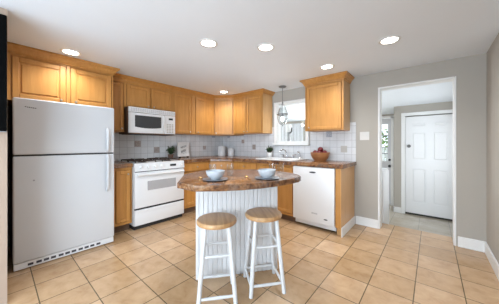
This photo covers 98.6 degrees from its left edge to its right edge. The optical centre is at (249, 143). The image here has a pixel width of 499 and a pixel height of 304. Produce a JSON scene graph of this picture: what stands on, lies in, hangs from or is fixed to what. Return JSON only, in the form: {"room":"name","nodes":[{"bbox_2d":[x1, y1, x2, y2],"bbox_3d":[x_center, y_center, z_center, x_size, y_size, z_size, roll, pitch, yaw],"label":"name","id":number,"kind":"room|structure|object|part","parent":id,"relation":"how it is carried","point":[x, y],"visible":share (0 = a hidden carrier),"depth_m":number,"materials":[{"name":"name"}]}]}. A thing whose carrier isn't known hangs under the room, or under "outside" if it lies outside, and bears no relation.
{"room":"kitchen","nodes":[
{"label":"kitchen","id":0,"kind":"room"},
{"bbox_2d":[0,7,6,303],"bbox_3d":[-3.816,0.094,0.215,1.340,2.166,4.712,0,0,40],"label":"wall","id":1,"kind":"structure","parent":0,"point":[3,135],"depth_m":1.56,"materials":[{"name":"beige paint"}]},
{"bbox_2d":[0,14,6,131],"bbox_3d":[-2.140,-0.498,1.085,0.083,0.826,1.209,0,0,40],"label":"television","id":2,"kind":"object","parent":1,"relation":"attached to","point":[3,18],"visible":1,"depth_m":1.51,"materials":[{"name":"black plastic"}]},
{"bbox_2d":[7,106,223,245],"bbox_3d":[-1.712,0.044,3.832,0.162,2.266,3.750,0,0,40],"label":"wall","id":3,"kind":"structure","parent":0,"point":[125,146],"depth_m":3.70,"materials":[{"name":"white tile"}]},
{"bbox_2d":[7,42,119,107],"bbox_3d":[-2.244,-0.713,2.625,0.592,0.549,0.994,0,0,40],"label":"upper cabinet","id":4,"kind":"object","parent":3,"relation":"attached to","point":[32,73],"visible":0.8,"depth_m":2.37,"materials":[{"name":"brown wood"}]},
{"bbox_3d":[-2.229,-0.668,2.289,0.020,0.420,0.410,0,0,40],"label":"door","id":5,"kind":"part","parent":4,"relation":"part of","materials":[{"name":"brown wood"}]},
{"bbox_3d":[-2.107,-0.943,2.509,0.234,0.089,0.994,0,0,40],"label":"crown","id":6,"kind":"part","parent":4,"relation":"part of","materials":[{"name":"brown wood"}]},
{"bbox_3d":[-1.934,-0.668,2.635,0.020,0.420,0.410,0,0,40],"label":"door","id":7,"kind":"part","parent":4,"relation":"part of","materials":[{"name":"brown wood"}]},
{"bbox_2d":[113,78,123,132],"bbox_3d":[-1.990,-0.557,3.122,0.335,0.763,0.208,0,0,40],"label":"upper cabinet","id":8,"kind":"object","parent":3,"relation":"attached to","point":[118,85],"visible":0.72,"depth_m":3.06,"materials":[{"name":"brown wood"}]},
{"bbox_2d":[124,81,172,111],"bbox_3d":[-1.672,-0.744,3.496,0.335,0.389,0.768,0,0,40],"label":"upper cabinet","id":9,"kind":"object","parent":3,"relation":"attached to","point":[135,94],"visible":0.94,"depth_m":3.36,"materials":[{"name":"brown wood"}]},
{"bbox_3d":[-1.690,-0.721,3.271,0.020,0.315,0.342,0,0,40],"label":"door","id":10,"kind":"part","parent":9,"relation":"part of","materials":[{"name":"brown wood"}]},
{"bbox_2d":[119,106,174,135],"bbox_3d":[-1.628,-0.346,3.474,0.426,0.398,0.736,0,0,40],"label":"microwave","id":11,"kind":"object","parent":9,"relation":"attached to","point":[137,121],"visible":1,"depth_m":3.31,"materials":[{"name":"white plastic"}]},
{"bbox_3d":[-1.571,-0.315,3.297,0.030,0.300,0.541,0,0,40],"label":"door","id":12,"kind":"part","parent":11,"relation":"part of","materials":[{"name":"white plastic"}]},
{"bbox_3d":[-1.332,-0.315,3.580,0.028,0.300,0.191,0,0,40],"label":"control panel","id":13,"kind":"part","parent":11,"relation":"part of","materials":[{"name":"white plastic"}]},
{"bbox_3d":[-1.451,-0.721,3.552,0.020,0.315,0.349,0,0,40],"label":"door","id":14,"kind":"part","parent":9,"relation":"part of","materials":[{"name":"brown wood"}]},
{"bbox_2d":[173,91,192,134],"bbox_3d":[-1.290,-0.561,3.946,0.335,0.755,0.410,0,0,40],"label":"upper cabinet","id":15,"kind":"object","parent":3,"relation":"attached to","point":[182,102],"visible":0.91,"depth_m":3.86,"materials":[{"name":"brown wood"}]},
{"bbox_2d":[188,95,213,134],"bbox_3d":[-0.992,-0.561,4.297,0.335,0.755,0.506,0,0,40],"label":"upper cabinet","id":16,"kind":"object","parent":3,"relation":"attached to","point":[203,107],"visible":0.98,"depth_m":4.20,"materials":[{"name":"brown wood"}]},
{"bbox_3d":[-0.877,-0.543,4.228,0.020,0.690,0.440,0,0,40],"label":"door","id":17,"kind":"part","parent":16,"relation":"part of","materials":[{"name":"brown wood"}]},
{"bbox_2d":[129,167,134,226],"bbox_3d":[-1.555,0.717,3.393,0.610,0.810,0.758,0,0,40],"label":"panel","id":18,"kind":"object","parent":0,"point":[132,224],"depth_m":2.91,"materials":[{"name":"white metal"}]},
{"bbox_2d":[0,0,498,94],"bbox_3d":[-1.659,-1.049,0.606,4.520,0.120,8.100,0,0,40],"label":"ceiling","id":19,"kind":"structure","parent":0,"point":[152,40],"depth_m":1.92,"materials":[{"name":"paint"}]},
{"bbox_2d":[60,48,81,55],"bbox_3d":[-1.918,-0.985,2.305,0.184,0.008,0.184,0,0,40],"label":"recessed light","id":20,"kind":"object","parent":19,"relation":"in","point":[64,50],"visible":1,"depth_m":2.30,"materials":[{"name":"white paint"}]},
{"bbox_2d":[199,38,217,47],"bbox_3d":[-0.401,-0.985,2.100,0.184,0.008,0.184,0,0,40],"label":"recessed light","id":21,"kind":"object","parent":19,"relation":"in","point":[206,42],"visible":1,"depth_m":2.10,"materials":[{"name":"white paint"}]},
{"bbox_2d":[257,43,274,50],"bbox_3d":[0.166,-0.985,2.191,0.184,0.008,0.184,0,0,40],"label":"recessed light","id":22,"kind":"object","parent":19,"relation":"in","point":[264,46],"visible":1,"depth_m":2.18,"materials":[{"name":"white paint"}]},
{"bbox_2d":[277,85,287,125],"bbox_3d":[0.566,-0.645,3.682,0.194,0.687,0.194,0,0,40],"label":"pendant lamp","id":23,"kind":"object","parent":19,"relation":"hanging from","point":[281,86],"visible":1,"depth_m":3.67,"materials":[{"name":"grey metal"}]},
{"bbox_2d":[319,64,334,68],"bbox_3d":[0.989,-0.985,2.737,0.184,0.008,0.184,0,0,40],"label":"recessed light","id":24,"kind":"object","parent":19,"relation":"in","point":[325,66],"visible":1,"depth_m":2.73,"materials":[{"name":"white paint"}]},
{"bbox_2d":[378,35,400,44],"bbox_3d":[1.331,-0.985,2.039,0.184,0.008,0.184,0,0,40],"label":"recessed light","id":25,"kind":"object","parent":19,"relation":"in","point":[387,40],"visible":1,"depth_m":2.03,"materials":[{"name":"white paint"}]},
{"bbox_2d":[7,210,498,303],"bbox_3d":[-0.337,1.327,2.163,4.520,0.300,4.585,0,0,40],"label":"floor","id":26,"kind":"structure","parent":0,"point":[156,263],"depth_m":1.95,"materials":[{"name":"beige tile"}]},
{"bbox_2d":[10,97,113,271],"bbox_3d":[-2.154,0.373,2.488,0.810,1.605,0.817,0,0,40],"label":"refrigerator","id":27,"kind":"object","parent":26,"relation":"on","point":[62,156],"visible":1,"depth_m":2.20,"materials":[{"name":"white metal"}]},
{"bbox_3d":[-1.906,0.609,2.278,0.070,0.988,0.817,0,0,40],"label":"fridge door","id":28,"kind":"part","parent":27,"relation":"part of","materials":[{"name":"white metal"}]},
{"bbox_3d":[-1.906,-0.164,2.278,0.070,0.530,0.817,0,0,40],"label":"freezer door","id":29,"kind":"part","parent":27,"relation":"part of","materials":[{"name":"white metal"}]},
{"bbox_3d":[-1.650,0.334,2.498,0.056,0.443,0.032,0,0,40],"label":"handle","id":30,"kind":"part","parent":27,"relation":"part of","materials":[{"name":"white metal"}]},
{"bbox_3d":[-1.650,-0.045,2.498,0.056,0.293,0.032,0,0,40],"label":"handle","id":31,"kind":"part","parent":27,"relation":"part of","materials":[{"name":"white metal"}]},
{"bbox_2d":[114,167,131,232],"bbox_3d":[-1.889,0.746,3.019,0.618,0.862,0.222,0,0,40],"label":"base cabinet","id":32,"kind":"object","parent":26,"relation":"on","point":[122,177],"visible":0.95,"depth_m":2.85,"materials":[{"name":"brown wood"}]},
{"bbox_3d":[-1.677,0.694,2.845,0.020,0.685,0.170,0,0,40],"label":"door","id":33,"kind":"part","parent":32,"relation":"part of","materials":[{"name":"brown wood"}]},
{"bbox_2d":[114,161,132,168],"bbox_3d":[-1.889,0.286,3.020,0.620,0.054,0.226,0,0,40],"label":"countertop","id":34,"kind":"structure","parent":32,"relation":"on","point":[117,164],"depth_m":2.85,"materials":[{"name":"brown laminate"}]},
{"bbox_2d":[117,157,183,229],"bbox_3d":[-1.528,0.703,3.370,0.705,0.948,0.762,0,0,40],"label":"gas stove","id":35,"kind":"object","parent":26,"relation":"on","point":[156,197],"visible":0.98,"depth_m":3.13,"materials":[{"name":"white metal"}]},
{"bbox_2d":[120,159,183,166],"bbox_3d":[-1.550,0.288,3.389,0.635,0.046,0.762,0,0,40],"label":"cooktop","id":36,"kind":"object","parent":35,"relation":"in","point":[152,162],"depth_m":3.22,"materials":[{"name":"white metal"}]},
{"bbox_3d":[-1.311,1.011,3.186,0.030,0.212,0.754,0,0,40],"label":"warming drawer","id":37,"kind":"part","parent":35,"relation":"part of","materials":[{"name":"white metal"}]},
{"bbox_3d":[-1.311,0.635,3.186,0.030,0.492,0.754,0,0,40],"label":"oven door","id":38,"kind":"part","parent":35,"relation":"part of","materials":[{"name":"white metal"}]},
{"bbox_3d":[-1.310,0.324,3.185,0.034,0.105,0.762,0,0,40],"label":"control panel","id":39,"kind":"part","parent":35,"relation":"part of","materials":[{"name":"white ceramic"}]},
{"bbox_3d":[-1.280,0.425,3.160,0.054,0.030,0.702,0,0,40],"label":"handle","id":40,"kind":"part","parent":35,"relation":"part of","materials":[{"name":"white metal"}]},
{"bbox_2d":[182,161,209,213],"bbox_3d":[-1.128,0.746,3.915,0.618,0.862,0.568,0,0,40],"label":"base cabinet","id":41,"kind":"object","parent":26,"relation":"on","point":[189,199],"visible":0.34,"depth_m":3.66,"materials":[{"name":"brown wood"}]},
{"bbox_3d":[-1.008,0.757,3.634,0.020,0.560,0.255,0,0,40],"label":"door","id":42,"kind":"part","parent":41,"relation":"part of","materials":[{"name":"brown wood"}]},
{"bbox_3d":[-0.919,0.394,3.739,0.020,0.125,0.530,0,0,40],"label":"drawer","id":43,"kind":"part","parent":41,"relation":"part of","materials":[{"name":"brown wood"}]},
{"bbox_2d":[196,212,237,303],"bbox_3d":[-0.252,0.874,1.657,0.308,0.610,0.308,0,0,-10],"label":"bar stool","id":44,"kind":"object","parent":26,"relation":"on","point":[216,220],"visible":1,"depth_m":1.55,"materials":[{"name":"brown wood"}]},
{"bbox_3d":[-0.341,0.892,1.530,0.033,0.574,0.100,0,0,35],"label":"leg","id":45,"kind":"part","parent":44,"relation":"part of","materials":[{"name":"white paint"}]},
{"bbox_3d":[-0.252,0.589,1.657,0.308,0.040,0.308,0,0,-10],"label":"seat","id":46,"kind":"part","parent":44,"relation":"part of","materials":[{"name":"brown wood"}]},
{"bbox_3d":[-0.164,0.892,1.784,0.033,0.574,0.100,0,0,35],"label":"leg","id":47,"kind":"part","parent":44,"relation":"part of","materials":[{"name":"white paint"}]},
{"bbox_3d":[-0.125,0.892,1.569,0.099,0.574,0.034,0,0,35],"label":"leg","id":48,"kind":"part","parent":44,"relation":"part of","materials":[{"name":"white paint"}]},
{"bbox_2d":[210,161,232,169],"bbox_3d":[-0.554,0.746,4.382,0.888,0.862,0.884,0,0,40],"label":"base cabinet","id":49,"kind":"object","parent":26,"relation":"on","point":[222,165],"visible":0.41,"depth_m":3.97,"materials":[{"name":"brown wood"}]},
{"bbox_3d":[-0.518,0.394,3.973,0.365,0.125,0.021,0,0,-4],"label":"drawer","id":50,"kind":"part","parent":49,"relation":"part of","materials":[{"name":"brown wood"}]},
{"bbox_2d":[175,155,355,168],"bbox_3d":[0.012,0.286,3.528,2.860,0.054,1.458,0,0,40],"label":"countertop","id":51,"kind":"structure","parent":49,"relation":"on","point":[309,162],"depth_m":3.37,"materials":[{"name":"brown stone"}]},
{"bbox_2d":[166,146,174,157],"bbox_3d":[-1.407,0.141,3.827,0.169,0.234,0.171,0,0,-16],"label":"potted plant","id":52,"kind":"object","parent":51,"relation":"on","point":[171,150],"visible":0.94,"depth_m":3.80,"materials":[{"name":"green plant"}]},
{"bbox_2d":[177,142,188,157],"bbox_3d":[-1.253,0.115,4.080,0.066,0.293,0.245,0,0,40],"label":"sign","id":53,"kind":"object","parent":51,"relation":"on","point":[182,147],"visible":0.98,"depth_m":4.07,"materials":[{"name":"white plastic"}]},
{"bbox_2d":[218,146,224,155],"bbox_3d":[-0.609,0.147,4.693,0.164,0.224,0.164,0,0,40],"label":"canister","id":54,"kind":"object","parent":51,"relation":"on","point":[221,149],"visible":1,"depth_m":4.62,"materials":[{"name":"grey ceramic"}]},
{"bbox_2d":[228,148,233,155],"bbox_3d":[-0.404,0.172,4.702,0.132,0.174,0.132,0,0,40],"label":"canister","id":55,"kind":"object","parent":51,"relation":"on","point":[230,150],"visible":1,"depth_m":4.65,"materials":[{"name":"grey ceramic"}]},
{"bbox_2d":[265,146,272,156],"bbox_3d":[0.376,0.143,4.049,0.142,0.232,0.167,0,0,12],"label":"potted plant","id":56,"kind":"object","parent":51,"relation":"on","point":[268,149],"visible":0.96,"depth_m":4.01,"materials":[{"name":"green plant"}]},
{"bbox_2d":[256,157,306,160],"bbox_3d":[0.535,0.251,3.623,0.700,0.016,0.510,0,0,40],"label":"sink","id":57,"kind":"object","parent":51,"relation":"in","point":[266,158],"visible":0.97,"depth_m":3.59,"materials":[{"name":"white ceramic"}]},
{"bbox_2d":[265,158,294,159],"bbox_3d":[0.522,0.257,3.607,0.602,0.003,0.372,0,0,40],"label":"basin","id":58,"kind":"object","parent":57,"relation":"in","point":[265,158],"depth_m":3.73,"materials":[{"name":"white ceramic"}]},
{"bbox_2d":[279,149,296,157],"bbox_3d":[0.672,0.165,3.759,0.314,0.156,0.131,0,0,20],"label":"faucet","id":59,"kind":"object","parent":51,"relation":"on","point":[281,149],"visible":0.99,"depth_m":3.77,"materials":[{"name":"grey metal"}]},
{"bbox_2d":[310,152,329,160],"bbox_3d":[1.083,0.193,3.295,0.286,0.131,0.286,0,0,40],"label":"fruit bowl","id":60,"kind":"object","parent":51,"relation":"on","point":[316,156],"visible":0.86,"depth_m":3.19,"materials":[{"name":"brown wood"}]},
{"bbox_2d":[196,186,277,279],"bbox_3d":[-0.145,0.754,2.140,0.745,0.846,0.422,0,0,-12],"label":"kitchen island","id":61,"kind":"object","parent":26,"relation":"on","point":[236,203],"visible":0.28,"depth_m":1.94,"materials":[{"name":"white paint"}]},
{"bbox_3d":[-0.453,0.754,1.865,0.026,0.846,0.016,0,0,-12],"label":"corner trim","id":62,"kind":"part","parent":61,"relation":"part of","materials":[{"name":"white paint"}]},
{"bbox_2d":[177,169,300,191],"bbox_3d":[-0.077,0.308,1.973,1.063,0.044,0.878,0,0,-12],"label":"island countertop","id":63,"kind":"structure","parent":61,"relation":"on","point":[237,181],"depth_m":1.65,"materials":[{"name":"brown stone"}]},
{"bbox_2d":[202,177,227,180],"bbox_3d":[-0.272,0.281,1.709,0.204,0.011,0.204,0,0,40],"label":"dinner plate","id":64,"kind":"object","parent":63,"relation":"on","point":[207,178],"visible":0.85,"depth_m":1.68,"materials":[{"name":"grey ceramic"}]},
{"bbox_2d":[206,169,224,178],"bbox_3d":[-0.272,0.243,1.709,0.150,0.065,0.150,0,0,40],"label":"bowl","id":65,"kind":"object","parent":64,"relation":"on","point":[215,173],"visible":1,"depth_m":1.66,"materials":[{"name":"white ceramic"}]},
{"bbox_2d":[255,176,278,179],"bbox_3d":[0.145,0.281,1.779,0.204,0.011,0.204,0,0,40],"label":"dinner plate","id":66,"kind":"object","parent":63,"relation":"on","point":[257,177],"visible":0.84,"depth_m":1.72,"materials":[{"name":"grey ceramic"}]},
{"bbox_2d":[258,168,275,177],"bbox_3d":[0.145,0.243,1.779,0.150,0.065,0.150,0,0,40],"label":"bowl","id":67,"kind":"object","parent":66,"relation":"on","point":[266,172],"visible":1,"depth_m":1.73,"materials":[{"name":"white ceramic"}]},
{"bbox_3d":[0.249,0.754,2.019,0.026,0.846,0.016,0,0,-12],"label":"corner trim","id":68,"kind":"part","parent":61,"relation":"part of","materials":[{"name":"white paint"}]},
{"bbox_2d":[233,161,256,169],"bbox_3d":[0.090,0.746,4.010,0.576,0.862,0.618,0,0,40],"label":"base cabinet","id":69,"kind":"object","parent":26,"relation":"on","point":[237,165],"visible":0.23,"depth_m":3.80,"materials":[{"name":"brown wood"}]},
{"bbox_2d":[243,207,285,298],"bbox_3d":[0.116,0.874,1.801,0.308,0.610,0.308,0,0,-11],"label":"bar stool","id":70,"kind":"object","parent":26,"relation":"on","point":[259,214],"visible":1,"depth_m":1.71,"materials":[{"name":"white paint"}]},
{"bbox_3d":[-0.013,0.892,1.887,0.099,0.574,0.034,0,0,34],"label":"leg","id":71,"kind":"part","parent":70,"relation":"part of","materials":[{"name":"white paint"}]},
{"bbox_3d":[0.030,0.892,1.672,0.033,0.574,0.100,0,0,34],"label":"leg","id":72,"kind":"part","parent":70,"relation":"part of","materials":[{"name":"white paint"}]},
{"bbox_3d":[0.116,0.589,1.801,0.308,0.040,0.308,0,0,-11],"label":"seat","id":73,"kind":"part","parent":70,"relation":"part of","materials":[{"name":"brown wood"}]},
{"bbox_3d":[0.203,0.892,1.929,0.033,0.574,0.100,0,0,34],"label":"leg","id":74,"kind":"part","parent":70,"relation":"part of","materials":[{"name":"white paint"}]},
{"bbox_3d":[0.245,0.892,1.714,0.099,0.574,0.034,0,0,34],"label":"leg","id":75,"kind":"part","parent":70,"relation":"part of","materials":[{"name":"white paint"}]},
{"bbox_2d":[257,163,296,221],"bbox_3d":[0.570,0.746,3.603,0.678,0.862,0.618,0,0,40],"label":"base cabinet","id":76,"kind":"object","parent":26,"relation":"on","point":[285,192],"visible":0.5,"depth_m":3.28,"materials":[{"name":"brown wood"}]},
{"bbox_3d":[0.267,0.694,3.500,0.310,0.685,0.020,0,0,40],"label":"door","id":77,"kind":"part","parent":76,"relation":"part of","materials":[{"name":"brown wood"}]},
{"bbox_3d":[0.519,0.694,3.287,0.310,0.685,0.020,0,0,40],"label":"door","id":78,"kind":"part","parent":76,"relation":"part of","materials":[{"name":"brown wood"}]},
{"bbox_2d":[293,166,336,230],"bbox_3d":[1.056,0.733,3.176,0.600,0.828,0.606,0,0,40],"label":"dishwasher","id":79,"kind":"object","parent":26,"relation":"on","point":[314,195],"visible":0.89,"depth_m":2.93,"materials":[{"name":"white metal"}]},
{"bbox_3d":[0.916,1.112,3.011,0.592,0.070,0.020,0,0,40],"label":"toe panel","id":80,"kind":"part","parent":79,"relation":"part of","materials":[{"name":"white metal"}]},
{"bbox_2d":[335,166,353,236],"bbox_3d":[1.327,0.746,2.962,0.070,0.862,0.614,0,0,40],"label":"end panel","id":81,"kind":"object","parent":26,"relation":"on","point":[344,178],"visible":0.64,"depth_m":2.78,"materials":[{"name":"brown wood"}]},
{"bbox_2d":[341,216,354,236],"bbox_3d":[1.356,1.118,2.931,0.014,0.118,0.604,0,0,40],"label":"baseboard","id":82,"kind":"structure","parent":81,"relation":"attached to","point":[350,223],"depth_m":2.86,"materials":[{"name":"white paint"}]},
{"bbox_2d":[224,53,486,245],"bbox_3d":[1.086,0.094,3.684,4.320,2.635,0.173,0,0,40],"label":"wall","id":83,"kind":"structure","parent":0,"point":[470,72],"depth_m":2.84,"materials":[{"name":"beige paint"}]},
{"bbox_2d":[205,99,242,135],"bbox_3d":[-0.540,-0.561,4.593,0.640,0.755,0.550,0,0,40],"label":"upper cabinet","id":84,"kind":"object","parent":83,"relation":"attached to","point":[223,108],"visible":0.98,"depth_m":4.38,"materials":[{"name":"brown wood"}]},
{"bbox_2d":[113,73,274,98],"bbox_3d":[-0.835,-0.954,3.863,2.630,0.067,0.912,0,0,-21],"label":"crown molding","id":85,"kind":"structure","parent":84,"relation":"attached to","point":[116,76],"depth_m":3.84,"materials":[{"name":"brown wood"}]},
{"bbox_3d":[-0.527,-0.561,4.384,0.413,0.755,0.016,0,0,6],"label":"frame","id":86,"kind":"part","parent":84,"relation":"part of","materials":[{"name":"brown wood"}]},
{"bbox_3d":[-0.528,-0.543,4.380,0.367,0.690,0.021,0,0,6],"label":"door","id":87,"kind":"part","parent":84,"relation":"part of","materials":[{"name":"brown wood"}]},
{"bbox_2d":[234,93,271,134],"bbox_3d":[0.047,-0.569,4.227,0.737,0.738,0.347,0,0,40],"label":"upper cabinet","id":88,"kind":"object","parent":83,"relation":"attached to","point":[252,113],"visible":1,"depth_m":4.06,"materials":[{"name":"brown wood"}]},
{"bbox_3d":[-0.188,-0.550,4.245,0.315,0.676,0.020,0,0,40],"label":"door","id":89,"kind":"part","parent":88,"relation":"part of","materials":[{"name":"brown wood"}]},
{"bbox_3d":[0.084,-0.550,4.014,0.360,0.676,0.020,0,0,40],"label":"door","id":90,"kind":"part","parent":88,"relation":"part of","materials":[{"name":"brown wood"}]},
{"bbox_3d":[0.340,-0.569,4.009,0.006,0.738,0.300,0,0,40],"label":"panel","id":91,"kind":"part","parent":88,"relation":"part of","materials":[{"name":"brown wood"}]},
{"bbox_2d":[272,98,309,144],"bbox_3d":[0.778,-0.381,3.925,0.740,0.805,0.205,0,0,40],"label":"window","id":92,"kind":"structure","parent":83,"relation":"in","point":[277,127],"depth_m":4.06,"materials":[{"name":"white paint"}]},
{"bbox_3d":[0.727,0.001,3.864,0.740,0.041,0.045,0,0,40],"label":"sill","id":93,"kind":"part","parent":92,"relation":"part of","materials":[{"name":"white paint"}]},
{"bbox_3d":[0.820,-0.391,3.965,0.602,0.727,0.030,0,0,40],"label":"sash","id":94,"kind":"part","parent":92,"relation":"part of","materials":[{"name":"glass"}]},
{"bbox_2d":[300,71,354,131],"bbox_3d":[1.167,-0.594,3.258,0.699,0.787,0.374,0,0,40],"label":"upper cabinet","id":95,"kind":"object","parent":83,"relation":"attached to","point":[327,97],"visible":1,"depth_m":3.14,"materials":[{"name":"brown wood"}]},
{"bbox_3d":[1.087,-0.547,3.168,0.521,0.663,0.020,0,0,40],"label":"door","id":96,"kind":"part","parent":95,"relation":"part of","materials":[{"name":"brown wood"}]},
{"bbox_3d":[1.092,-0.564,3.168,0.572,0.728,0.016,0,0,40],"label":"frame","id":97,"kind":"part","parent":95,"relation":"part of","materials":[{"name":"brown wood"}]},
{"bbox_3d":[1.167,-0.945,3.258,0.699,0.084,0.374,0,0,40],"label":"crown","id":98,"kind":"part","parent":95,"relation":"part of","materials":[{"name":"brown wood"}]},
{"bbox_3d":[1.408,-0.564,3.105,0.006,0.728,0.296,0,0,40],"label":"panel","id":99,"kind":"part","parent":95,"relation":"part of","materials":[{"name":"brown wood"}]},
{"bbox_2d":[341,146,346,151],"bbox_3d":[1.438,0.077,3.269,0.095,0.100,0.009,0,0,40],"label":"wall outlet","id":100,"kind":"object","parent":83,"relation":"attached to","point":[343,148],"visible":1,"depth_m":3.27,"materials":[{"name":"beige plastic"}]},
{"bbox_2d":[360,132,368,139],"bbox_3d":[1.657,-0.116,3.093,0.122,0.118,0.014,0,0,40],"label":"light switch","id":101,"kind":"object","parent":83,"relation":"attached to","point":[363,135],"visible":1,"depth_m":3.09,"materials":[{"name":"white plastic"}]},
{"bbox_2d":[356,216,377,228],"bbox_3d":[1.676,1.118,3.072,0.288,0.118,0.022,0,0,40],"label":"baseboard","id":102,"kind":"structure","parent":83,"relation":"attached to","point":[368,222],"depth_m":3.06,"materials":[{"name":"white paint"}]},
{"bbox_2d":[378,76,455,245],"bbox_3d":[2.140,0.196,2.793,0.786,1.961,0.168,0,0,40],"label":"trim","id":103,"kind":"structure","parent":83,"relation":"attached to","point":[448,79],"depth_m":2.77,"materials":[{"name":"white paint"}]},
{"bbox_2d":[458,236,484,252],"bbox_3d":[2.478,1.118,2.392,0.225,0.118,0.022,0,0,40],"label":"baseboard","id":104,"kind":"structure","parent":83,"relation":"attached to","point":[477,245],"depth_m":2.39,"materials":[{"name":"white paint"}]},
{"bbox_2d":[281,81,452,121],"bbox_3d":[1.307,-0.909,5.296,6.070,0.533,2.610,0,0,40],"label":"ceiling","id":105,"kind":"structure","parent":0,"point":[439,92],"depth_m":3.95,"materials":[{"name":"paint"}]},
{"bbox_2d":[281,113,452,140],"bbox_3d":[2.006,0.294,6.119,5.770,2.235,0.150,0,0,40],"label":"wall","id":106,"kind":"structure","parent":0,"point":[293,122],"depth_m":6.38,"materials":[{"name":"beige paint"}]},
{"bbox_2d":[282,123,302,140],"bbox_3d":[0.691,0.394,7.123,2.366,2.035,0.022,0,0,40],"label":"panelling","id":107,"kind":"object","parent":106,"relation":"attached to","point":[297,129],"visible":0.15,"depth_m":6.51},
{"bbox_2d":[382,116,393,205],"bbox_3d":[2.942,0.379,5.236,0.970,2.065,0.106,0,0,40],"label":"door","id":108,"kind":"structure","parent":106,"relation":"in","point":[389,120],"depth_m":4.97,"materials":[{"name":"grey paint"}]},
{"bbox_2d":[389,204,452,236],"bbox_3d":[1.354,1.462,5.351,6.070,0.100,2.465,0,0,40],"label":"floor","id":109,"kind":"structure","parent":0,"point":[421,223],"depth_m":3.81,"materials":[{"name":"beige tile"}]},
{"bbox_2d":[286,124,291,140],"bbox_3d":[1.175,0.409,6.399,0.280,2.005,0.280,0,0,40],"label":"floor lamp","id":110,"kind":"object","parent":109,"relation":"on","point":[288,126],"visible":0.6,"depth_m":6.35,"materials":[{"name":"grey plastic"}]},
{"bbox_3d":[1.175,-0.473,6.399,0.158,0.240,0.158,0,0,40],"label":"lamp shade","id":111,"kind":"part","parent":110,"relation":"part of","materials":[{"name":"white fabric"}]},
{"bbox_2d":[382,168,388,223],"bbox_3d":[1.956,0.909,3.623,0.605,1.005,0.580,0,0,40],"label":"laundry machine","id":112,"kind":"object","parent":109,"relation":"on","point":[385,172],"visible":0.23,"depth_m":3.36,"materials":[{"name":"white metal"}]},
{"bbox_2d":[394,101,452,206],"bbox_3d":[3.587,0.294,4.337,1.053,2.235,0.520,0,0,40],"label":"wall","id":113,"kind":"structure","parent":0,"point":[398,110],"depth_m":4.42,"materials":[{"name":"beige paint"}]},
{"bbox_2d":[393,206,400,212],"bbox_3d":[3.222,1.357,4.638,0.135,0.110,0.534,0,0,40],"label":"baseboard","id":114,"kind":"structure","parent":113,"relation":"attached to","point":[395,209],"depth_m":4.43,"materials":[{"name":"white paint"}]},
{"bbox_2d":[401,109,452,220],"bbox_3d":[3.463,0.391,4.129,0.886,2.042,0.158,0,0,40],"label":"door","id":115,"kind":"structure","parent":113,"relation":"in","point":[426,141],"depth_m":4.14,"materials":[{"name":"white paint"}]},
{"bbox_2d":[487,33,498,262],"bbox_3d":[0.006,0.094,-0.808,0.150,2.166,8.100,0,0,40],"label":"wall","id":116,"kind":"structure","parent":0,"point":[493,52],"depth_m":2.06,"materials":[{"name":"beige paint"}]},
{"bbox_2d":[485,242,498,280],"bbox_3d":[0.002,1.118,-0.685,0.016,0.118,7.884,0,0,40],"label":"baseboard","id":117,"kind":"structure","parent":116,"relation":"attached to","point":[495,265],"depth_m":2.02,"materials":[{"name":"white paint"}]},
{"label":"outside","id":118,"kind":"structure","parent":0,"visible":0},
{"bbox_3d":[6.719,1.677,9.791,11.000,0.200,11.250,0,0,40],"label":"ground","id":119,"kind":"structure","parent":118,"visible":0},
{"bbox_2d":[382,148,387,160],"bbox_3d":[3.481,0.847,7.562,2.550,1.460,0.060,0,0,40],"label":"picket fence","id":120,"kind":"object","parent":119,"relation":"on","point":[383,149],"visible":0.02,"depth_m":6.83,"materials":[{"name":"white paint"}]},
{"bbox_2d":[382,128,387,159],"bbox_3d":[4.592,0.415,8.001,1.482,2.333,1.499,0,0,40],"label":"shrub","id":121,"kind":"object","parent":119,"relation":"on","point":[383,141],"visible":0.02,"depth_m":7.71,"materials":[{"name":"green plant"}]}
]}

